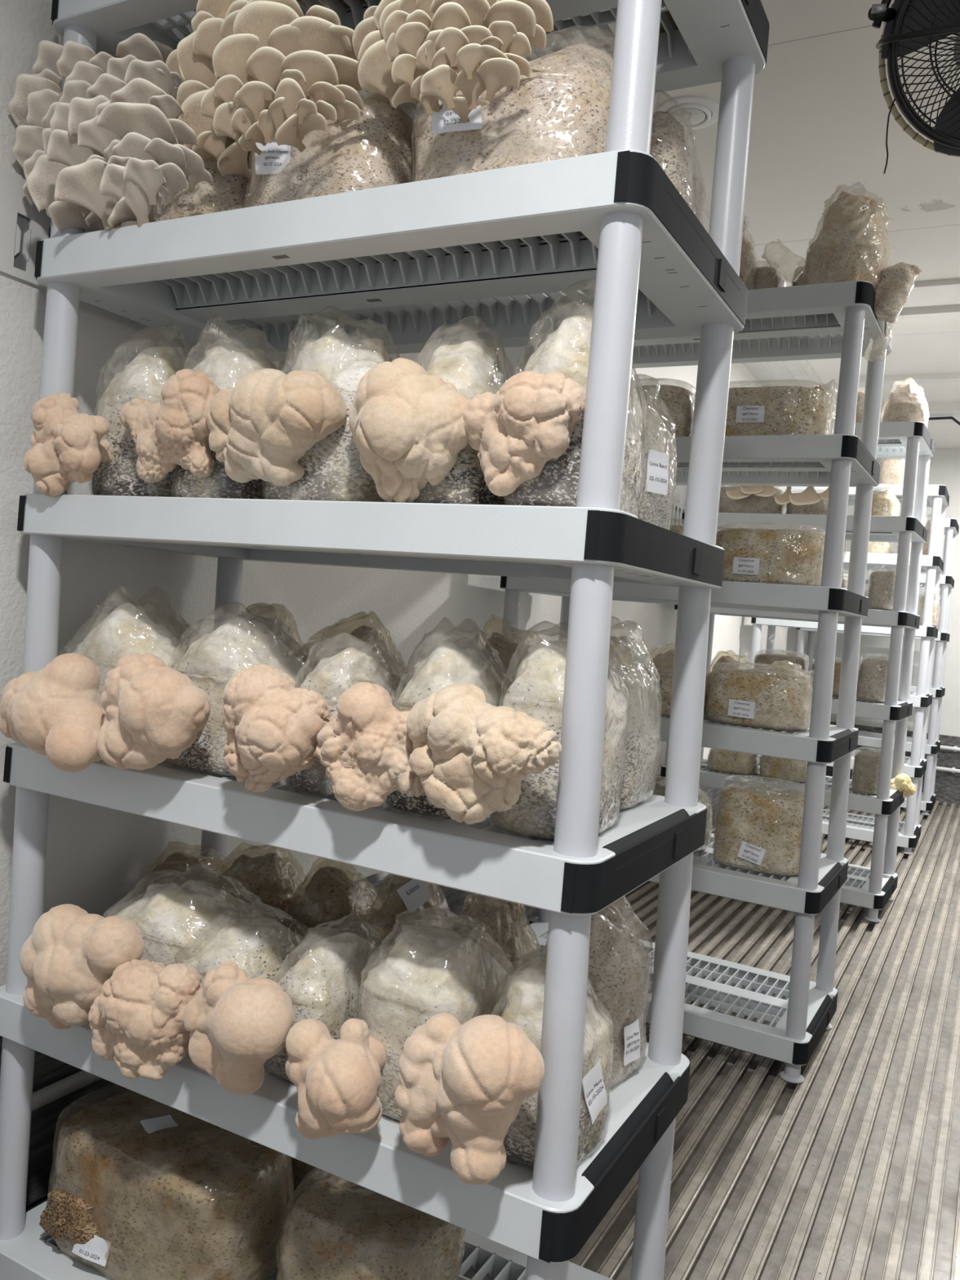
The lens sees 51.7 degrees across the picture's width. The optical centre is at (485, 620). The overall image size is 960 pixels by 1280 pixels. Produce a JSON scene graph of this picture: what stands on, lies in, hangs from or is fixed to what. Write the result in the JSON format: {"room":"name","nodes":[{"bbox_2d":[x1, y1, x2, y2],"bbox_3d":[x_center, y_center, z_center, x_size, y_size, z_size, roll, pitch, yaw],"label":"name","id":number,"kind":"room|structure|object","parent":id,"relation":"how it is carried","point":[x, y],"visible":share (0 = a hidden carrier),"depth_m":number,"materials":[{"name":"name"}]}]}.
{"room":"mushroom growing room","nodes":[
{"label":"mushroom growing room","id":0,"kind":"room"},
{"bbox_2d":[0,0,806,986],"bbox_3d":[0.402,-0.403,3.647,0.080,2.150,8.710,5,1,28],"label":"wall","id":1,"kind":"structure","parent":0,"point":[99,859],"depth_m":1.73,"materials":[{"name":"paint"}]},
{"bbox_2d":[31,1070,101,1111],"bbox_3d":[-1.067,0.738,0.888,0.040,0.039,1.930,5,1,28],"label":"pipe","id":2,"kind":"object","parent":1,"relation":"attached to","point":[43,1096],"visible":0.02,"depth_m":1.60,"materials":[{"name":"white plastic"}]},
{"bbox_2d":[0,164,685,525],"bbox_3d":[0.435,-0.511,3.599,0.007,0.148,8.650,5,1,28],"label":"trim","id":3,"kind":"structure","parent":1,"relation":"attached to","point":[13,201],"depth_m":1.47,"materials":[{"name":"paint"}]},
{"bbox_2d":[13,213,683,524],"bbox_3d":[0.431,-0.491,3.600,0.002,0.086,8.650,5,1,28],"label":"trim","id":4,"kind":"structure","parent":1,"relation":"attached to","point":[20,262],"depth_m":1.47,"materials":[{"name":"black plastic"}]},
{"bbox_2d":[0,774,722,1204],"bbox_3d":[0.289,0.886,3.630,0.092,0.449,8.650,5,1,28],"label":"baseboard","id":5,"kind":"structure","parent":1,"relation":"attached to","point":[46,1121],"depth_m":1.66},
{"bbox_2d":[528,17,827,392],"bbox_3d":[0.644,-1.392,3.518,0.315,0.019,8.650,5,1,28],"label":"trim","id":6,"kind":"structure","parent":1,"relation":"attached to","point":[795,372],"depth_m":5.24,"materials":[{"name":"paint"}]},
{"bbox_2d":[936,766,959,773],"bbox_3d":[3.381,1.075,6.844,2.211,0.082,0.045,5,1,28],"label":"pipe","id":7,"kind":"object","parent":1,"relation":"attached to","point":[953,770],"visible":0.26,"depth_m":6.90,"materials":[{"name":"white plastic"}]},
{"bbox_2d":[97,800,959,1279],"bbox_3d":[1.329,1.177,3.072,2.370,0.048,8.650,5,1,28],"label":"floor","id":8,"kind":"structure","parent":0,"point":[850,1171],"depth_m":2.26,"materials":[{"name":"metal"}]},
{"bbox_2d":[0,0,769,1279],"bbox_3d":[-0.183,0.085,1.425,0.944,1.916,0.491,5,1,28],"label":"shelving unit","id":9,"kind":"object","parent":8,"relation":"on","point":[368,263],"visible":0.64,"depth_m":1.26,"materials":[{"name":"plastic"}]},
{"bbox_2d":[0,600,192,772],"bbox_3d":[-0.542,0.069,1.439,0.254,0.248,0.350,5,1,28],"label":"bag","id":10,"kind":"object","parent":9,"relation":"on","point":[55,710],"visible":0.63,"depth_m":1.30,"materials":[{"name":"beige food"}]},
{"bbox_2d":[23,345,192,497],"bbox_3d":[-0.512,-0.305,1.461,0.162,0.276,0.296,5,1,28],"label":"bag","id":11,"kind":"object","parent":9,"relation":"on","point":[68,446],"visible":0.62,"depth_m":1.41,"materials":[{"name":"beige food"}]},
{"bbox_2d":[8,32,252,233],"bbox_3d":[-0.474,-0.705,1.442,0.376,0.352,0.334,5,1,35],"label":"bag","id":12,"kind":"object","parent":9,"relation":"on","point":[105,149],"visible":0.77,"depth_m":1.32,"materials":[{"name":"beige food"}]},
{"bbox_2d":[19,880,264,1029],"bbox_3d":[-0.463,0.460,1.400,0.233,0.204,0.336,5,1,24],"label":"bag","id":13,"kind":"object","parent":9,"relation":"on","point":[70,952],"visible":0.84,"depth_m":1.29,"materials":[{"name":"beige food"}]},
{"bbox_2d":[39,1090,291,1279],"bbox_3d":[-0.468,0.830,1.462,0.392,0.192,0.248,5,1,28],"label":"bag","id":14,"kind":"object","parent":9,"relation":"on","point":[143,1188],"visible":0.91,"depth_m":1.38,"materials":[{"name":"plastic"}]},
{"bbox_2d":[142,851,227,895],"bbox_3d":[-0.517,0.472,1.728,0.134,0.163,0.174,5,1,28],"label":"bag","id":15,"kind":"object","parent":9,"relation":"on","point":[179,868],"visible":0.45,"depth_m":1.69,"materials":[{"name":"clear plastic"}]},
{"bbox_2d":[119,337,277,499],"bbox_3d":[-0.363,-0.295,1.413,0.177,0.270,0.257,5,1,41],"label":"bag","id":16,"kind":"object","parent":9,"relation":"on","point":[169,433],"visible":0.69,"depth_m":1.34,"materials":[{"name":"beige food"}]},
{"bbox_2d":[88,917,312,1080],"bbox_3d":[-0.367,0.484,1.344,0.174,0.182,0.341,5,1,33],"label":"bag","id":17,"kind":"object","parent":9,"relation":"on","point":[136,1023],"visible":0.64,"depth_m":1.22,"materials":[{"name":"beige food"}]},
{"bbox_2d":[96,617,311,776],"bbox_3d":[-0.372,0.088,1.352,0.208,0.232,0.331,5,1,28],"label":"bag","id":18,"kind":"object","parent":9,"relation":"on","point":[157,713],"visible":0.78,"depth_m":1.24,"materials":[{"name":"beige food"}]},
{"bbox_2d":[177,0,333,35],"bbox_3d":[-0.350,-1.004,1.519,0.248,0.228,0.179,5,1,28],"label":"bag","id":19,"kind":"object","parent":9,"relation":"on","point":[301,2],"visible":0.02,"depth_m":1.48,"materials":[{"name":"plastic"}]},
{"bbox_2d":[208,853,306,927],"bbox_3d":[-0.383,0.464,1.655,0.164,0.203,0.169,5,1,28],"label":"bag","id":20,"kind":"object","parent":9,"relation":"on","point":[267,883],"visible":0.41,"depth_m":1.61,"materials":[{"name":"clear plastic"}]},
{"bbox_2d":[248,616,304,660],"bbox_3d":[-0.384,0.084,1.667,0.174,0.232,0.180,5,1,28],"label":"bag","id":21,"kind":"object","parent":9,"relation":"on","point":[277,626],"visible":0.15,"depth_m":1.64,"materials":[{"name":"clear plastic"}]},
{"bbox_2d":[182,932,386,1095],"bbox_3d":[-0.222,0.485,1.268,0.159,0.194,0.335,5,1,39],"label":"bag","id":22,"kind":"object","parent":9,"relation":"on","point":[236,1022],"visible":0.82,"depth_m":1.18,"materials":[{"name":"beige food"}]},
{"bbox_2d":[165,0,416,208],"bbox_3d":[-0.251,-0.674,1.333,0.349,0.316,0.312,5,1,28],"label":"bag","id":23,"kind":"object","parent":9,"relation":"on","point":[276,79],"visible":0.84,"depth_m":1.24,"materials":[{"name":"plastic"}]},
{"bbox_2d":[205,326,392,502],"bbox_3d":[-0.205,-0.278,1.315,0.218,0.263,0.286,5,1,40],"label":"bag","id":24,"kind":"object","parent":9,"relation":"on","point":[291,432],"visible":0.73,"depth_m":1.24,"materials":[{"name":"beige food"}]},
{"bbox_2d":[285,1155,328,1208],"bbox_3d":[-0.253,0.841,1.588,0.138,0.201,0.135,5,1,28],"label":"bag","id":25,"kind":"object","parent":9,"relation":"on","point":[302,1175],"visible":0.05,"depth_m":1.54,"materials":[{"name":"plastic"}]},
{"bbox_2d":[221,645,406,796],"bbox_3d":[-0.201,0.115,1.260,0.147,0.208,0.327,5,1,28],"label":"bag","id":26,"kind":"object","parent":9,"relation":"on","point":[273,725],"visible":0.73,"depth_m":1.14,"materials":[{"name":"beige food"}]},
{"bbox_2d":[288,866,380,944],"bbox_3d":[-0.240,0.477,1.582,0.138,0.201,0.171,5,1,28],"label":"bag","id":27,"kind":"object","parent":9,"relation":"on","point":[331,904],"visible":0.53,"depth_m":1.54,"materials":[{"name":"plastic"}]},
{"bbox_2d":[320,0,367,8],"bbox_3d":[-0.158,-0.987,1.339,0.221,0.227,0.177,5,1,28],"label":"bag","id":28,"kind":"object","parent":9,"relation":"on","point":[342,2],"visible":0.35,"depth_m":1.41,"materials":[{"name":"plastic"}]},
{"bbox_2d":[301,625,403,680],"bbox_3d":[-0.220,0.098,1.578,0.175,0.233,0.179,5,1,28],"label":"bag","id":29,"kind":"object","parent":9,"relation":"on","point":[362,636],"visible":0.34,"depth_m":1.54,"materials":[{"name":"clear plastic"}]},
{"bbox_2d":[278,1172,462,1279],"bbox_3d":[-0.155,0.855,1.335,0.235,0.194,0.212,5,1,28],"label":"bag","id":30,"kind":"object","parent":9,"relation":"on","point":[339,1228],"visible":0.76,"depth_m":1.28,"materials":[{"name":"plastic"}]},
{"bbox_2d":[284,924,510,1139],"bbox_3d":[-0.094,0.477,1.204,0.175,0.235,0.327,5,1,28],"label":"bag","id":31,"kind":"object","parent":9,"relation":"on","point":[345,1085],"visible":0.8,"depth_m":1.17,"materials":[{"name":"plastic"}]},
{"bbox_2d":[359,878,451,955],"bbox_3d":[-0.122,0.479,1.520,0.124,0.217,0.172,5,1,28],"label":"bag","id":32,"kind":"object","parent":9,"relation":"on","point":[411,902],"visible":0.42,"depth_m":1.48,"materials":[{"name":"plastic"}]},
{"bbox_2d":[315,636,507,817],"bbox_3d":[-0.067,0.112,1.206,0.146,0.237,0.304,5,1,28],"label":"bag","id":33,"kind":"object","parent":9,"relation":"on","point":[366,748],"visible":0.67,"depth_m":1.09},
{"bbox_2d":[348,338,507,505],"bbox_3d":[-0.042,-0.253,1.220,0.173,0.240,0.292,5,1,38],"label":"bag","id":34,"kind":"object","parent":9,"relation":"on","point":[406,423],"visible":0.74,"depth_m":1.13,"materials":[{"name":"beige food"}]},
{"bbox_2d":[351,0,613,248],"bbox_3d":[0.003,-0.637,1.209,0.352,0.286,0.327,5,1,28],"label":"bag","id":35,"kind":"object","parent":9,"relation":"on","point":[486,107],"visible":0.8,"depth_m":1.12,"materials":[{"name":"plastic"}]},
{"bbox_2d":[457,902,537,976],"bbox_3d":[0.009,0.494,1.450,0.124,0.211,0.172,5,1,31],"label":"bag","id":36,"kind":"object","parent":9,"relation":"on","point":[500,931],"visible":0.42,"depth_m":1.42,"materials":[{"name":"clear plastic"}]},
{"bbox_2d":[395,960,610,1185],"bbox_3d":[0.044,0.490,1.104,0.166,0.232,0.288,5,1,43],"label":"bag","id":37,"kind":"object","parent":9,"relation":"on","point":[475,1084],"visible":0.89,"depth_m":1.03,"materials":[{"name":"beige food"}]},
{"bbox_2d":[481,631,533,689],"bbox_3d":[0.032,0.115,1.444,0.154,0.243,0.184,5,1,28],"label":"bag","id":38,"kind":"object","parent":9,"relation":"on","point":[505,656],"visible":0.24,"depth_m":1.41,"materials":[{"name":"clear plastic"}]},
{"bbox_2d":[406,640,626,839],"bbox_3d":[0.048,0.120,1.137,0.177,0.242,0.318,5,1,28],"label":"bag","id":39,"kind":"object","parent":9,"relation":"on","point":[474,759],"visible":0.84,"depth_m":1.03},
{"bbox_2d":[462,303,643,515],"bbox_3d":[0.098,-0.261,1.165,0.150,0.281,0.257,5,1,38],"label":"bag","id":40,"kind":"object","parent":9,"relation":"on","point":[526,435],"visible":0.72,"depth_m":1.09,"materials":[{"name":"beige food"}]},
{"bbox_2d":[586,904,649,1087],"bbox_3d":[0.154,0.492,1.364,0.141,0.240,0.176,5,1,28],"label":"bag","id":41,"kind":"object","parent":9,"relation":"on","point":[618,984],"visible":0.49,"depth_m":1.31,"materials":[{"name":"plastic"}]},
{"bbox_2d":[608,635,659,809],"bbox_3d":[0.158,0.120,1.368,0.156,0.255,0.196,5,1,32],"label":"bag","id":42,"kind":"object","parent":9,"relation":"on","point":[627,673],"visible":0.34,"depth_m":1.32,"materials":[{"name":"clear plastic"}]},
{"bbox_2d":[635,390,674,529],"bbox_3d":[0.179,-0.226,1.370,0.177,0.220,0.191,5,1,28],"label":"bag","id":43,"kind":"object","parent":9,"relation":"on","point":[653,506],"visible":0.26,"depth_m":1.30,"materials":[{"name":"plastic"}]},
{"bbox_2d":[659,10,678,33],"bbox_3d":[0.282,-0.951,1.352,0.146,0.228,0.175,5,1,28],"label":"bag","id":44,"kind":"object","parent":9,"relation":"on","point":[668,13],"visible":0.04,"depth_m":1.40,"materials":[{"name":"plastic"}]},
{"bbox_2d":[649,111,703,222],"bbox_3d":[0.225,-0.599,1.378,0.153,0.244,0.159,5,1,28],"label":"bag","id":45,"kind":"object","parent":9,"relation":"on","point":[668,148],"visible":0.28,"depth_m":1.32,"materials":[{"name":"clear plastic"}]},
{"bbox_2d":[481,280,893,1083],"bbox_3d":[0.535,0.126,2.769,0.940,1.925,0.477,5,1,29],"label":"shelving unit","id":46,"kind":"object","parent":8,"relation":"on","point":[833,320],"visible":0.5,"depth_m":2.50,"materials":[{"name":"plastic"}]},
{"bbox_2d":[644,648,675,671],"bbox_3d":[0.542,0.157,2.906,0.159,0.196,0.159,5,1,28],"label":"bag","id":47,"kind":"object","parent":46,"relation":"on","point":[664,662],"visible":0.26,"depth_m":2.87,"materials":[{"name":"plastic"}]},
{"bbox_2d":[635,384,695,436],"bbox_3d":[0.457,-0.571,2.756,0.273,0.180,0.216,5,1,28],"label":"bag","id":48,"kind":"object","parent":46,"relation":"on","point":[674,405],"visible":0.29,"depth_m":2.64,"materials":[{"name":"clear plastic"}]},
{"bbox_2d":[667,524,683,534],"bbox_3d":[0.489,-0.198,2.752,0.290,0.169,0.211,5,1,28],"label":"bag","id":49,"kind":"object","parent":46,"relation":"on","point":[678,529],"visible":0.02,"depth_m":2.64,"materials":[{"name":"plastic"}]},
{"bbox_2d":[645,670,706,715],"bbox_3d":[0.488,0.190,2.727,0.232,0.125,0.210,5,1,28],"label":"bag","id":50,"kind":"object","parent":46,"relation":"on","point":[663,681],"visible":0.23,"depth_m":2.63,"materials":[{"name":"plastic"}]},
{"bbox_2d":[649,782,711,853],"bbox_3d":[0.505,0.523,2.727,0.229,0.190,0.214,5,1,25],"label":"bag","id":51,"kind":"object","parent":46,"relation":"on","point":[658,788],"visible":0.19,"depth_m":2.69,"materials":[{"name":"clear plastic"}]},
{"bbox_2d":[703,655,746,713],"bbox_3d":[0.694,0.176,2.830,0.141,0.184,0.163,5,1,28],"label":"bag","id":52,"kind":"object","parent":46,"relation":"on","point":[727,661],"visible":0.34,"depth_m":2.79,"materials":[{"name":"plastic"}]},
{"bbox_2d":[738,221,756,289],"bbox_3d":[0.654,-0.958,2.653,0.144,0.258,0.176,5,1,28],"label":"bag","id":53,"kind":"object","parent":46,"relation":"on","point":[748,266],"visible":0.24,"depth_m":2.60,"materials":[{"name":"clear plastic"}]},
{"bbox_2d":[706,667,811,730],"bbox_3d":[0.735,0.192,2.596,0.302,0.162,0.212,5,1,25],"label":"bag","id":54,"kind":"object","parent":46,"relation":"on","point":[752,697],"visible":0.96,"depth_m":2.51,"materials":[{"name":"plastic"}]},
{"bbox_2d":[713,783,804,875],"bbox_3d":[0.735,0.526,2.580,0.271,0.225,0.214,5,1,28],"label":"bag","id":55,"kind":"object","parent":46,"relation":"on","point":[758,827],"visible":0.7,"depth_m":2.50,"materials":[{"name":"plastic"}]},
{"bbox_2d":[754,266,784,289],"bbox_3d":[0.762,-0.899,2.729,0.110,0.156,0.167,5,1,28],"label":"bag","id":56,"kind":"object","parent":46,"relation":"on","point":[766,277],"visible":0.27,"depth_m":2.66,"materials":[{"name":"brown plastic"}]},
{"bbox_2d":[715,527,825,586],"bbox_3d":[0.754,-0.171,2.585,0.312,0.163,0.219,5,1,28],"label":"bag","id":57,"kind":"object","parent":46,"relation":"on","point":[753,555],"visible":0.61,"depth_m":2.50,"materials":[{"name":"plastic"}]},
{"bbox_2d":[724,385,831,435],"bbox_3d":[0.737,-0.541,2.603,0.362,0.168,0.220,5,1,28],"label":"bag","id":58,"kind":"object","parent":46,"relation":"on","point":[768,410],"visible":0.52,"depth_m":2.50,"materials":[{"name":"plastic"}]},
{"bbox_2d":[771,665,799,675],"bbox_3d":[0.827,0.194,2.757,0.121,0.170,0.165,5,1,28],"label":"bag","id":59,"kind":"object","parent":46,"relation":"on","point":[784,668],"visible":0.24,"depth_m":2.72,"materials":[{"name":"plastic"}]},
{"bbox_2d":[791,266,805,286],"bbox_3d":[0.875,-0.896,2.722,0.055,0.169,0.157,5,1,28],"label":"bag","id":60,"kind":"object","parent":46,"relation":"on","point":[797,280],"visible":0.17,"depth_m":2.66,"materials":[{"name":"clear plastic"}]},
{"bbox_2d":[826,392,836,434],"bbox_3d":[0.932,-0.539,2.716,0.062,0.194,0.152,5,1,28],"label":"bag","id":61,"kind":"object","parent":46,"relation":"on","point":[833,402],"visible":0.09,"depth_m":2.68,"materials":[{"name":"clear plastic"}]},
{"bbox_2d":[803,191,922,323],"bbox_3d":[0.892,-0.878,2.498,0.349,0.385,0.270,5,1,2],"label":"bag","id":62,"kind":"object","parent":46,"relation":"on","point":[851,244],"visible":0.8,"depth_m":2.40,"materials":[{"name":"clear plastic"}]},
{"bbox_2d":[660,421,934,922],"bbox_3d":[1.301,0.172,4.207,0.935,1.929,0.462,5,1,30],"label":"shelving unit","id":63,"kind":"object","parent":8,"relation":"on","point":[872,887],"visible":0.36,"depth_m":3.94,"materials":[{"name":"plastic"}]},
{"bbox_2d":[707,748,759,774],"bbox_3d":[1.067,0.589,4.266,0.213,0.111,0.204,5,1,28],"label":"bag","id":64,"kind":"object","parent":63,"relation":"on","point":[721,760],"visible":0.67,"depth_m":4.18,"materials":[{"name":"plastic"}]},
{"bbox_2d":[718,485,784,513],"bbox_3d":[1.139,-0.518,4.263,0.291,0.146,0.203,5,1,28],"label":"bag","id":65,"kind":"object","parent":63,"relation":"on","point":[753,504],"visible":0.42,"depth_m":4.17,"materials":[{"name":"plastic"}]},
{"bbox_2d":[726,485,829,515],"bbox_3d":[1.279,-0.511,4.177,0.474,0.156,0.341,5,1,28],"label":"bag","id":66,"kind":"object","parent":63,"relation":"on","point":[808,501],"visible":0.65,"depth_m":4.10,"materials":[{"name":"beige plastic"}]},
{"bbox_2d":[754,653,808,676],"bbox_3d":[1.253,0.208,4.205,0.221,0.174,0.210,5,1,28],"label":"bag","id":67,"kind":"object","parent":63,"relation":"on","point":[768,662],"visible":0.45,"depth_m":4.12,"materials":[{"name":"clear plastic"}]},
{"bbox_2d":[760,755,807,782],"bbox_3d":[1.266,0.598,4.161,0.209,0.128,0.209,5,1,28],"label":"bag","id":68,"kind":"object","parent":63,"relation":"on","point":[771,767],"visible":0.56,"depth_m":4.07,"materials":[{"name":"beige plastic"}]},
{"bbox_2d":[809,662,841,697],"bbox_3d":[1.424,0.229,4.069,0.167,0.162,0.207,5,1,28],"label":"bag","id":69,"kind":"object","parent":63,"relation":"on","point":[837,664],"visible":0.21,"depth_m":3.97,"materials":[{"name":"plastic"}]},
{"bbox_2d":[840,576,848,589],"bbox_3d":[1.441,-0.129,4.113,0.135,0.150,0.212,5,1,28],"label":"bag","id":70,"kind":"object","parent":63,"relation":"on","point":[844,582],"visible":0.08,"depth_m":4.04,"materials":[{"name":"beige plastic"}]},
{"bbox_2d":[855,391,864,422],"bbox_3d":[1.518,-0.863,4.067,0.130,0.171,0.189,5,1,28],"label":"bag","id":71,"kind":"object","parent":63,"relation":"on","point":[860,397],"visible":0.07,"depth_m":3.98,"materials":[{"name":"beige plastic"}]},
{"bbox_2d":[856,657,888,702],"bbox_3d":[1.577,0.227,3.986,0.158,0.193,0.212,5,1,28],"label":"bag","id":72,"kind":"object","parent":63,"relation":"on","point":[872,678],"visible":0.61,"depth_m":3.90,"materials":[{"name":"beige plastic"}]},
{"bbox_2d":[867,570,895,610],"bbox_3d":[1.611,-0.128,3.979,0.145,0.179,0.213,5,1,28],"label":"bag","id":73,"kind":"object","parent":63,"relation":"on","point":[882,584],"visible":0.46,"depth_m":3.90,"materials":[{"name":"beige plastic"}]},
{"bbox_2d":[851,751,915,798],"bbox_3d":[1.610,0.623,4.043,0.375,0.217,0.165,4,1,-42],"label":"bag","id":74,"kind":"object","parent":63,"relation":"on","point":[866,763],"visible":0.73,"depth_m":3.92,"materials":[{"name":"beige plastic"}]},
{"bbox_2d":[871,489,899,515],"bbox_3d":[1.585,-0.473,4.006,0.164,0.135,0.204,5,1,28],"label":"bag","id":75,"kind":"object","parent":63,"relation":"on","point":[883,503],"visible":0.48,"depth_m":3.92,"materials":[{"name":"plastic"}]},
{"bbox_2d":[882,383,928,426],"bbox_3d":[1.672,-0.864,3.936,0.172,0.201,0.195,5,1,31],"label":"bag","id":76,"kind":"object","parent":63,"relation":"on","point":[906,403],"visible":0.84,"depth_m":3.87,"materials":[{"name":"beige plastic"}]},
{"bbox_2d":[749,484,949,854],"bbox_3d":[1.972,0.224,5.492,0.935,1.910,0.462,5,1,27],"label":"shelving unit","id":77,"kind":"object","parent":8,"relation":"on","point":[860,827],"visible":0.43,"depth_m":5.19,"materials":[{"name":"plastic"}]},
{"bbox_2d":[867,542,893,553],"bbox_3d":[2.131,-0.406,5.399,0.172,0.102,0.207,5,1,28],"label":"bag","id":78,"kind":"object","parent":77,"relation":"on","point":[873,547],"visible":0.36,"depth_m":5.31,"materials":[{"name":"beige plastic"}]},
{"bbox_2d":[879,459,905,484],"bbox_3d":[2.202,-0.797,5.328,0.172,0.166,0.205,5,1,28],"label":"bag","id":79,"kind":"object","parent":77,"relation":"on","point":[891,471],"visible":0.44,"depth_m":5.25,"materials":[{"name":"beige plastic"}]},
{"bbox_2d":[920,595,924,625],"bbox_3d":[2.329,-0.062,5.255,0.048,0.178,0.158,5,1,28],"label":"bag","id":80,"kind":"object","parent":77,"relation":"on","point":[922,602],"visible":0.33,"depth_m":5.20,"materials":[{"name":"beige plastic"}]},
{"bbox_2d":[923,519,931,555],"bbox_3d":[2.377,-0.453,5.300,0.060,0.237,0.255,5,1,28],"label":"bag","id":81,"kind":"object","parent":77,"relation":"on","point":[926,545],"visible":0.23,"depth_m":5.20,"materials":[{"name":"plastic"}]},
{"bbox_2d":[931,596,940,627],"bbox_3d":[2.450,-0.059,5.388,0.047,0.189,0.186,5,1,28],"label":"bag","id":82,"kind":"object","parent":77,"relation":"on","point":[936,599],"visible":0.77,"depth_m":5.32,"materials":[{"name":"beige plastic"}]},
{"bbox_2d":[795,517,959,815],"bbox_3d":[2.613,0.267,6.725,0.935,1.905,0.462,5,1,28],"label":"shelving unit","id":83,"kind":"object","parent":8,"relation":"on","point":[932,743],"visible":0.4,"depth_m":6.35,"materials":[{"name":"plastic"}]},
{"bbox_2d":[581,0,959,448],"bbox_3d":[1.540,-1.359,3.079,2.470,0.070,8.710,5,1,28],"label":"ceiling","id":84,"kind":"structure","parent":0,"point":[820,110],"depth_m":2.94,"materials":[{"name":"white paint"}]},
{"bbox_2d":[656,96,719,129],"bbox_3d":[0.559,-1.393,2.727,0.176,0.015,0.176,5,1,28],"label":"port","id":85,"kind":"object","parent":84,"relation":"attached to","point":[693,113],"visible":0.81,"depth_m":2.70,"materials":[{"name":"white plastic"}]},
{"bbox_2d":[858,372,959,422],"bbox_3d":[2.993,-1.202,5.322,1.860,0.051,1.000,5,1,28],"label":"trim","id":86,"kind":"structure","parent":84,"relation":"attached to","point":[944,409],"depth_m":5.25,"materials":[{"name":"paint"}]},
{"bbox_2d":[927,416,959,425],"bbox_3d":[2.629,-1.193,5.830,0.332,0.098,0.015,5,1,28],"label":"conduit","id":87,"kind":"object","parent":86,"relation":"attached to","point":[957,422],"visible":0.49,"depth_m":5.79,"materials":[{"name":"metal"}]},
{"bbox_2d":[867,0,959,173],"bbox_3d":[0.924,-1.120,1.808,0.434,0.565,0.262,5,1,12],"label":"fan","id":88,"kind":"object","parent":84,"relation":"hanging from","point":[910,26],"visible":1,"depth_m":1.83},
{"bbox_2d":[894,0,959,142],"bbox_3d":[0.920,-1.049,1.772,0.359,0.348,0.208,5,1,28],"label":"grille","id":89,"kind":"object","parent":88,"relation":"attached to","point":[918,24],"depth_m":1.83,"materials":[{"name":"black metal"}]},
{"bbox_2d":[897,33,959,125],"bbox_3d":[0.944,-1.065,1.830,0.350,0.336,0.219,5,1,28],"label":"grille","id":90,"kind":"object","parent":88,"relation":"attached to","point":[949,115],"depth_m":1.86,"materials":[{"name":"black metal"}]},
{"bbox_2d":[897,278,959,319],"bbox_3d":[2.173,-1.257,3.766,1.860,0.046,0.320,5,1,28],"label":"trim","id":91,"kind":"structure","parent":84,"relation":"attached to","point":[934,298],"depth_m":3.98,"materials":[{"name":"paint"}]},
{"bbox_2d":[804,448,959,737],"bbox_3d":[3.482,-0.219,6.909,2.330,2.080,0.060,5,1,28],"label":"wall","id":92,"kind":"structure","parent":0,"point":[944,465],"depth_m":7.01,"materials":[{"name":"paint"}]},
{"bbox_2d":[809,719,959,808],"bbox_3d":[3.372,1.073,6.913,2.330,0.514,0.078,5,1,28],"label":"baseboard","id":93,"kind":"structure","parent":92,"relation":"attached to","point":[947,784],"depth_m":6.95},
{"bbox_2d":[939,745,959,751],"bbox_3d":[3.393,0.926,6.842,2.211,0.082,0.045,5,1,28],"label":"pipe","id":94,"kind":"object","parent":92,"relation":"attached to","point":[954,748],"visible":0.26,"depth_m":6.90,"materials":[{"name":"white plastic"}]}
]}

